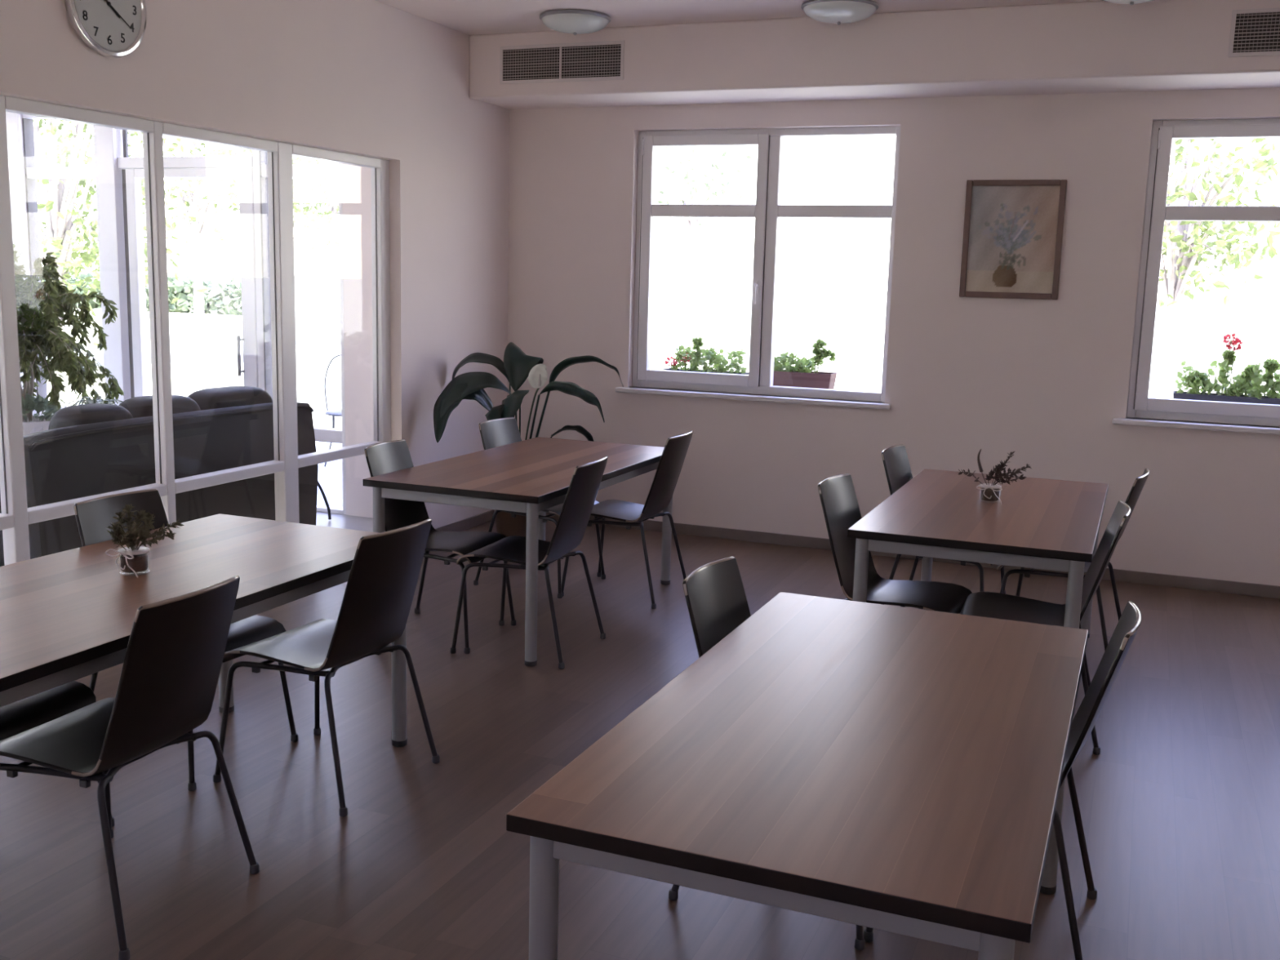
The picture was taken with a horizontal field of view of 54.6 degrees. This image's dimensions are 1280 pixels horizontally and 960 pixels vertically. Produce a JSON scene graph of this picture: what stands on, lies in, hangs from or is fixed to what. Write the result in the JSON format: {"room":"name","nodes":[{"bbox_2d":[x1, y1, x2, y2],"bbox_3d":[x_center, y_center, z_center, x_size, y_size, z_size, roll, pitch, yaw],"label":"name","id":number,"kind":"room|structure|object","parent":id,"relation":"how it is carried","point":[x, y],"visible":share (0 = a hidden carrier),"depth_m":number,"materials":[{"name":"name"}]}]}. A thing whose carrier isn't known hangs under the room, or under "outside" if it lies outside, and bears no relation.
{"room":"dining hall","nodes":[
{"label":"dining hall","id":0,"kind":"room"},
{"bbox_2d":[22,414,49,435],"bbox_3d":[-4.066,-0.094,8.249,0.430,0.630,0.430,5,10,22],"label":"planter","id":1,"kind":"object","parent":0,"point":[32,424],"depth_m":8.07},
{"bbox_2d":[0,0,509,528],"bbox_3d":[-2.732,-0.591,4.229,0.200,3.226,9.200,5,10,22],"label":"wall","id":2,"kind":"structure","parent":0,"point":[372,78],"depth_m":6.87,"materials":[{"name":"paint"}]},
{"bbox_2d":[64,0,146,57],"bbox_3d":[-2.160,-1.931,5.024,0.037,0.416,0.416,5,10,22],"label":"wall clock","id":3,"kind":"object","parent":2,"relation":"attached to","point":[113,28],"visible":1,"depth_m":5.04,"materials":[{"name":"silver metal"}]},
{"bbox_2d":[0,94,391,565],"bbox_3d":[-2.689,-0.266,4.423,0.070,2.284,6.295,5,10,22],"label":"window","id":4,"kind":"structure","parent":2,"relation":"in","point":[15,517],"depth_m":5.70,"materials":[{"name":"white plastic"}]},
{"bbox_2d":[435,509,494,531],"bbox_3d":[-1.169,0.299,8.046,0.016,0.070,1.285,5,10,22],"label":"baseboard","id":5,"kind":"structure","parent":2,"relation":"attached to","point":[460,526],"depth_m":8.13,"materials":[{"name":"brown wood"}]},
{"bbox_2d":[315,511,373,532],"bbox_3d":[-4.665,0.700,5.640,4.200,0.120,7.550,5,10,22],"label":"floor","id":6,"kind":"structure","parent":0,"point":[338,521],"depth_m":8.26,"materials":[{"name":"tile"}]},
{"bbox_2d":[13,243,124,435],"bbox_3d":[-3.945,-0.660,8.102,1.020,1.800,1.044,-2,10,-18],"label":"fig","id":7,"kind":"object","parent":6,"relation":"on","point":[39,305],"visible":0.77,"depth_m":8.02,"materials":[{"name":"green plant"}]},
{"bbox_2d":[64,395,123,407],"bbox_3d":[-3.611,-0.161,8.255,0.519,0.785,0.561,-4,11,-28],"label":"spider plant","id":8,"kind":"object","parent":6,"relation":"on","point":[89,401],"visible":0.2,"depth_m":8.22,"materials":[{"name":"green plant"}]},
{"bbox_2d":[0,385,318,566],"bbox_3d":[-2.731,0.025,6.629,0.930,0.990,2.025,5,10,22],"label":"sofa","id":9,"kind":"object","parent":6,"relation":"on","point":[86,450],"visible":0.51,"depth_m":6.31,"materials":[{"name":"brown leather"}]},
{"bbox_2d":[48,403,133,430],"bbox_3d":[-2.692,-0.104,6.114,0.280,0.535,0.380,5,10,22],"label":"cushion","id":10,"kind":"object","parent":9,"relation":"on","point":[93,413],"depth_m":5.96,"materials":[{"name":"brown leather"}]},
{"bbox_2d":[118,394,200,417],"bbox_3d":[-2.525,-0.171,6.516,0.280,0.545,0.460,5,10,22],"label":"cushion","id":11,"kind":"object","parent":9,"relation":"on","point":[139,406],"depth_m":6.35,"materials":[{"name":"brown leather"}]},
{"bbox_2d":[187,385,272,409],"bbox_3d":[-2.321,-0.249,7.009,0.280,0.550,0.580,5,10,22],"label":"cushion","id":12,"kind":"object","parent":9,"relation":"on","point":[225,397],"depth_m":6.84,"materials":[{"name":"brown leather"}]},
{"bbox_2d":[317,480,331,519],"bbox_3d":[-2.363,-0.029,8.300,0.624,0.557,0.684,5,10,22],"label":"side table","id":13,"kind":"object","parent":6,"relation":"on","point":[319,486],"visible":0.11,"depth_m":8.26,"materials":[{"name":"metal"}]},
{"bbox_2d":[342,163,373,518],"bbox_3d":[-1.588,-1.043,8.251,0.740,2.870,0.250,5,10,22],"label":"wall","id":14,"kind":"structure","parent":0,"point":[356,180],"depth_m":8.24,"materials":[{"name":"paint"}]},
{"bbox_2d":[5,111,346,515],"bbox_3d":[-3.615,-1.271,8.942,3.560,2.750,0.121,5,10,22],"label":"window","id":15,"kind":"structure","parent":14,"relation":"in","point":[110,144],"depth_m":8.85,"materials":[{"name":"white plastic"}]},
{"bbox_2d":[121,168,258,397],"bbox_3d":[-3.186,-1.026,8.784,1.152,2.300,0.132,5,10,22],"label":"door","id":16,"kind":"structure","parent":15,"relation":"attached to","point":[131,178],"depth_m":8.77,"materials":[{"name":"white plastic"}]},
{"bbox_2d":[0,519,1279,959],"bbox_3d":[0.327,1.227,3.241,6.500,0.120,9.200,5,10,22],"label":"floor","id":17,"kind":"structure","parent":0,"point":[1179,802],"depth_m":3.92,"materials":[{"name":"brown wood"}]},
{"bbox_2d":[0,680,115,826],"bbox_3d":[-1.929,0.618,3.525,0.591,0.872,0.513,5,10,22],"label":"dining chair","id":18,"kind":"object","parent":17,"relation":"on","point":[27,713],"visible":0.62,"depth_m":3.48,"materials":[{"name":"black metal"}]},
{"bbox_2d":[0,575,259,959],"bbox_3d":[-1.374,0.679,3.245,0.591,0.872,0.513,5,10,21],"label":"dining chair","id":19,"kind":"object","parent":17,"relation":"on","point":[174,656],"visible":1,"depth_m":3.11,"materials":[{"name":"black metal"}]},
{"bbox_2d":[73,488,297,791],"bbox_3d":[-1.580,0.508,4.251,0.591,0.872,0.513,6,10,25],"label":"dining chair","id":20,"kind":"object","parent":17,"relation":"on","point":[93,516],"visible":0.27,"depth_m":4.26,"materials":[{"name":"black metal"}]},
{"bbox_2d":[0,513,407,746],"bbox_3d":[-1.693,0.723,3.302,0.867,0.750,2.700,5,10,22],"label":"dining table","id":21,"kind":"object","parent":17,"relation":"on","point":[66,616],"visible":0.66,"depth_m":3.67,"materials":[{"name":"brown wood"}]},
{"bbox_2d":[119,546,150,575],"bbox_3d":[-1.514,0.240,3.711,0.090,0.078,0.090,5,10,22],"label":"jar","id":22,"kind":"object","parent":21,"relation":"on","point":[132,559],"depth_m":3.68,"materials":[{"name":"clear glass"}]},
{"bbox_2d":[105,503,183,577],"bbox_3d":[-1.481,0.179,3.681,0.220,0.210,0.134,7,11,30],"label":"posy","id":23,"kind":"object","parent":21,"relation":"on","point":[133,558],"visible":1,"depth_m":3.68,"materials":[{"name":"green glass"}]},
{"bbox_2d":[213,518,439,817],"bbox_3d":[-1.012,0.551,4.079,0.591,0.872,0.513,6,10,26],"label":"dining chair","id":24,"kind":"object","parent":17,"relation":"on","point":[382,582],"visible":0.98,"depth_m":3.96,"materials":[{"name":"black metal"}]},
{"bbox_2d":[364,439,516,653],"bbox_3d":[-0.941,0.280,5.736,0.591,0.872,0.513,5,10,19],"label":"dining chair","id":25,"kind":"object","parent":17,"relation":"on","point":[382,458],"visible":0.5,"depth_m":5.76,"materials":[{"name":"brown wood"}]},
{"bbox_2d":[493,509,526,537],"bbox_3d":[-0.771,0.255,7.702,0.300,0.290,0.300,5,10,22],"label":"pot","id":26,"kind":"object","parent":17,"relation":"on","point":[508,526],"depth_m":7.59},
{"bbox_2d":[362,436,672,666],"bbox_3d":[-0.511,0.282,6.163,0.867,0.750,1.711,5,10,22],"label":"dining table","id":27,"kind":"object","parent":17,"relation":"on","point":[532,476],"visible":0.69,"depth_m":5.63,"materials":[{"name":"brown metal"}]},
{"bbox_2d":[433,342,623,537],"bbox_3d":[-0.638,-0.215,7.637,1.158,1.245,0.639,3,10,12],"label":"peace lily","id":28,"kind":"object","parent":17,"relation":"on","point":[517,366],"visible":0.76,"depth_m":7.47,"materials":[{"name":"plant"}]},
{"bbox_2d":[449,455,608,669],"bbox_3d":[-0.468,0.323,5.547,0.591,0.872,0.513,5,10,19],"label":"dining chair","id":29,"kind":"object","parent":17,"relation":"on","point":[580,497],"visible":0.91,"depth_m":5.43,"materials":[{"name":"black metal"}]},
{"bbox_2d":[473,417,605,598],"bbox_3d":[-0.552,0.126,6.729,0.591,0.872,0.513,6,10,26],"label":"dining chair","id":30,"kind":"object","parent":17,"relation":"on","point":[495,433],"visible":0.36,"depth_m":6.73,"materials":[{"name":"black metal"}]},
{"bbox_2d":[561,431,693,608],"bbox_3d":[-0.048,0.169,6.547,0.591,0.872,0.513,5,10,22],"label":"dining chair","id":31,"kind":"object","parent":17,"relation":"on","point":[669,467],"visible":0.88,"depth_m":6.42,"materials":[{"name":"black metal"}]},
{"bbox_2d":[668,556,865,950],"bbox_3d":[0.423,0.699,3.412,0.591,0.872,0.513,6,10,26],"label":"dining chair","id":32,"kind":"object","parent":17,"relation":"on","point":[715,596],"visible":0.16,"depth_m":3.47,"materials":[{"name":"black metal"}]},
{"bbox_2d":[506,591,1088,959],"bbox_3d":[0.485,0.861,2.813,0.867,0.750,1.711,5,10,22],"label":"dining table","id":33,"kind":"object","parent":17,"relation":"on","point":[898,770],"visible":1,"depth_m":2.32,"materials":[{"name":"brown wood"}]},
{"bbox_2d":[817,473,972,613],"bbox_3d":[1.018,0.450,5.015,0.591,0.872,0.513,7,11,29],"label":"dining chair","id":34,"kind":"object","parent":17,"relation":"on","point":[838,499],"visible":0.55,"depth_m":5.03,"materials":[{"name":"black metal"}]},
{"bbox_2d":[881,444,1005,607],"bbox_3d":[1.460,0.299,5.999,0.591,0.872,0.513,6,11,28],"label":"dining chair","id":35,"kind":"object","parent":17,"relation":"on","point":[897,468],"visible":0.21,"depth_m":6.07,"materials":[{"name":"black metal"}]},
{"bbox_2d":[847,468,1108,638],"bbox_3d":[1.495,0.471,5.336,0.867,0.750,1.711,5,10,22],"label":"dining table","id":36,"kind":"object","parent":17,"relation":"on","point":[1038,523],"visible":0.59,"depth_m":4.81,"materials":[{"name":"brown wood"}]},
{"bbox_2d":[957,448,1031,504],"bbox_3d":[1.515,-0.016,5.295,0.300,0.226,0.119,3,10,10],"label":"posy","id":37,"kind":"object","parent":36,"relation":"on","point":[989,491],"visible":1,"depth_m":5.29,"materials":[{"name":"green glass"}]},
{"bbox_2d":[863,600,1141,959],"bbox_3d":[0.950,0.742,3.231,0.591,0.872,0.513,5,10,22],"label":"dining chair","id":38,"kind":"object","parent":17,"relation":"on","point":[1091,707],"visible":0.24,"depth_m":3.15,"materials":[{"name":"black metal"}]},
{"bbox_2d":[960,500,1130,755],"bbox_3d":[1.517,0.510,4.728,0.591,0.872,0.513,5,10,18],"label":"dining chair","id":39,"kind":"object","parent":17,"relation":"on","point":[984,604],"visible":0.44,"depth_m":4.72,"materials":[{"name":"black metal"}]},
{"bbox_2d":[996,467,1150,651],"bbox_3d":[1.965,0.370,5.653,0.591,0.872,0.513,6,11,28],"label":"dining chair","id":40,"kind":"object","parent":17,"relation":"on","point":[1139,483],"visible":0.26,"depth_m":5.52,"materials":[{"name":"black metal"}]},
{"bbox_2d":[375,0,1102,35],"bbox_3d":[0.430,-1.977,2.760,6.900,0.150,9.700,5,10,22],"label":"ceiling","id":41,"kind":"structure","parent":0,"point":[469,17],"depth_m":6.79,"materials":[{"name":"paint"}]},
{"bbox_2d":[539,8,610,35],"bbox_3d":[-0.368,-2.571,7.018,0.404,0.103,0.404,5,10,22],"label":"ceiling lamp","id":42,"kind":"object","parent":41,"relation":"attached to","point":[575,22],"visible":1,"depth_m":6.89,"materials":[{"name":"white glass"}]},
{"bbox_2d":[801,0,878,25],"bbox_3d":[1.052,-2.455,6.540,0.404,0.103,0.404,5,10,22],"label":"ceiling lamp","id":43,"kind":"object","parent":41,"relation":"attached to","point":[832,11],"visible":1,"depth_m":6.43,"materials":[{"name":"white glass"}]},
{"bbox_2d":[1102,0,1154,4],"bbox_3d":[2.347,-2.317,5.904,0.404,0.103,0.404,5,10,22],"label":"ceiling lamp","id":44,"kind":"object","parent":41,"relation":"attached to","point":[1119,2],"visible":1,"depth_m":5.92,"materials":[{"name":"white glass"}]},
{"bbox_2d":[506,87,1279,586],"bbox_3d":[2.168,-0.974,7.333,6.900,3.226,0.300,5,10,22],"label":"wall","id":45,"kind":"structure","parent":0,"point":[1045,382],"depth_m":7.30,"materials":[{"name":"paint"}]},
{"bbox_2d":[615,125,900,409],"bbox_3d":[0.798,-1.360,7.930,1.802,1.683,0.578,5,10,22],"label":"window","id":46,"kind":"structure","parent":45,"relation":"in","point":[767,211],"depth_m":7.80,"materials":[{"name":"white plastic"}]},
{"bbox_2d":[660,336,748,374],"bbox_3d":[0.446,-0.795,8.387,0.583,0.350,0.223,5,10,22],"label":"flower box","id":47,"kind":"object","parent":46,"relation":"on","point":[719,362],"visible":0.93,"depth_m":8.37,"materials":[{"name":"plant"}]},
{"bbox_2d":[773,337,836,389],"bbox_3d":[1.018,-0.754,8.152,0.562,0.375,0.230,5,10,22],"label":"flower box","id":48,"kind":"object","parent":46,"relation":"on","point":[801,375],"visible":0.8,"depth_m":8.08,"materials":[{"name":"ceramic"}]},
{"bbox_2d":[469,0,1279,109],"bbox_3d":[2.047,-2.320,6.720,6.500,0.377,0.535,5,10,22],"label":"soffit","id":49,"kind":"object","parent":45,"relation":"attached to","point":[1156,45],"depth_m":6.71,"materials":[{"name":"paint"}]},
{"bbox_2d":[499,40,624,84],"bbox_3d":[-0.477,-2.505,7.440,0.825,0.222,0.009,5,10,22],"label":"air vent","id":50,"kind":"object","parent":49,"relation":"attached to","point":[591,60],"visible":1,"depth_m":7.44,"materials":[{"name":"metal"}]},
{"bbox_2d":[502,47,559,79],"bbox_3d":[-0.661,-2.522,7.514,0.386,0.182,0.005,5,10,22],"label":"grille","id":51,"kind":"object","parent":50,"relation":"attached to","point":[518,63],"depth_m":7.51,"materials":[{"name":"metal"}]},
{"bbox_2d":[560,44,621,78],"bbox_3d":[-0.292,-2.487,7.366,0.386,0.182,0.005,5,10,22],"label":"grille","id":52,"kind":"object","parent":50,"relation":"attached to","point":[585,60],"depth_m":7.37,"materials":[{"name":"metal"}]},
{"bbox_2d":[1227,7,1279,57],"bbox_3d":[3.281,-2.158,5.936,0.825,0.222,0.009,5,10,22],"label":"air vent","id":53,"kind":"object","parent":49,"relation":"attached to","point":[1253,32],"visible":1,"depth_m":6.05,"materials":[{"name":"metal"}]},
{"bbox_2d":[546,511,1279,599],"bbox_3d":[2.070,0.487,7.426,6.500,0.070,0.016,5,10,22],"label":"baseboard","id":54,"kind":"structure","parent":45,"relation":"attached to","point":[1121,575],"depth_m":7.48,"materials":[{"name":"brown wood"}]},
{"bbox_2d":[959,179,1066,299],"bbox_3d":[2.133,-1.379,7.106,0.550,0.667,0.024,5,10,22],"label":"framed painting","id":55,"kind":"object","parent":45,"relation":"attached to","point":[1013,229],"visible":1,"depth_m":7.10,"materials":[{"name":"paper"}]},
{"bbox_2d":[1111,118,1279,435],"bbox_3d":[3.630,-1.099,6.797,1.802,1.683,0.578,5,10,22],"label":"window","id":56,"kind":"structure","parent":45,"relation":"in","point":[1156,211],"depth_m":6.86,"materials":[{"name":"white plastic"}]},
{"bbox_2d":[1173,333,1279,404],"bbox_3d":[3.609,-0.580,7.109,0.999,0.506,0.238,5,10,22],"label":"flower box","id":57,"kind":"object","parent":56,"relation":"on","point":[1249,382],"visible":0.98,"depth_m":7.14,"materials":[{"name":"soil"}]},
{"label":"outside","id":58,"kind":"structure","parent":0,"visible":0},
{"bbox_2d":[45,272,1279,429],"bbox_3d":[22.321,-16.728,116.829,280.000,0.200,219.700,5,10,22],"label":"ground","id":59,"kind":"structure","parent":58,"point":[851,324],"depth_m":39.14,"materials":[{"name":"white"}]},
{"bbox_2d":[32,119,225,371],"bbox_3d":[-9.124,-5.704,19.953,7.361,7.928,4.807,3,9,10],"label":"tree","id":60,"kind":"object","parent":59,"relation":"on","point":[57,202],"visible":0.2,"depth_m":20.10,"materials":[{"name":"green plant"}]},
{"bbox_2d":[44,271,241,315],"bbox_3d":[-23.067,-7.481,49.389,20.168,1.922,3.021,5,10,22],"label":"hedge","id":61,"kind":"object","parent":59,"relation":"on","point":[223,295],"visible":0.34,"depth_m":46.13,"materials":[{"name":"green plant"}]},
{"bbox_2d":[35,120,339,345],"bbox_3d":[-9.258,-7.434,27.795,8.435,8.784,7.730,0,9,-7],"label":"tree","id":62,"kind":"object","parent":59,"relation":"on","point":[195,231],"visible":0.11,"depth_m":27.67,"materials":[{"name":"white plant"}]},
{"bbox_2d":[174,147,338,324],"bbox_3d":[-10.106,-9.808,38.991,8.340,9.781,7.999,-3,10,-25],"label":"tree","id":63,"kind":"object","parent":59,"relation":"on","point":[328,233],"visible":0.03,"depth_m":39.64,"materials":[{"name":"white plant"}]},
{"bbox_2d":[315,441,342,507],"bbox_3d":[-3.329,-0.106,11.085,5.700,0.170,3.650,5,10,22],"label":"terrace","id":64,"kind":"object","parent":59,"relation":"on","point":[330,477],"depth_m":10.06,"materials":[{"name":"white"}]},
{"bbox_2d":[324,354,341,466],"bbox_3d":[-2.538,-0.618,10.861,0.457,0.942,0.533,-1,10,-12],"label":"garden chair","id":65,"kind":"object","parent":64,"relation":"on","point":[334,413],"visible":0.35,"depth_m":10.96,"materials":[{"name":"metal"}]},
{"bbox_2d":[654,146,756,351],"bbox_3d":[1.201,-6.103,29.957,3.517,5.997,3.780,5,10,22],"label":"tree","id":66,"kind":"object","parent":59,"relation":"on","point":[691,224],"visible":0.62,"depth_m":29.74,"materials":[{"name":"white plant"}]},
{"bbox_2d":[1154,137,1279,398],"bbox_3d":[7.506,-3.762,17.152,3.416,5.870,3.410,5,10,22],"label":"tree","id":67,"kind":"object","parent":59,"relation":"on","point":[1181,259],"visible":0.42,"depth_m":17.13,"materials":[{"name":"green plant"}]},
{"bbox_2d":[1240,137,1278,374],"bbox_3d":[11.087,-6.122,21.783,3.935,9.205,4.462,-2,10,-20],"label":"tree","id":68,"kind":"object","parent":59,"relation":"on","point":[1251,335],"visible":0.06,"depth_m":22.15,"materials":[{"name":"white plant"}]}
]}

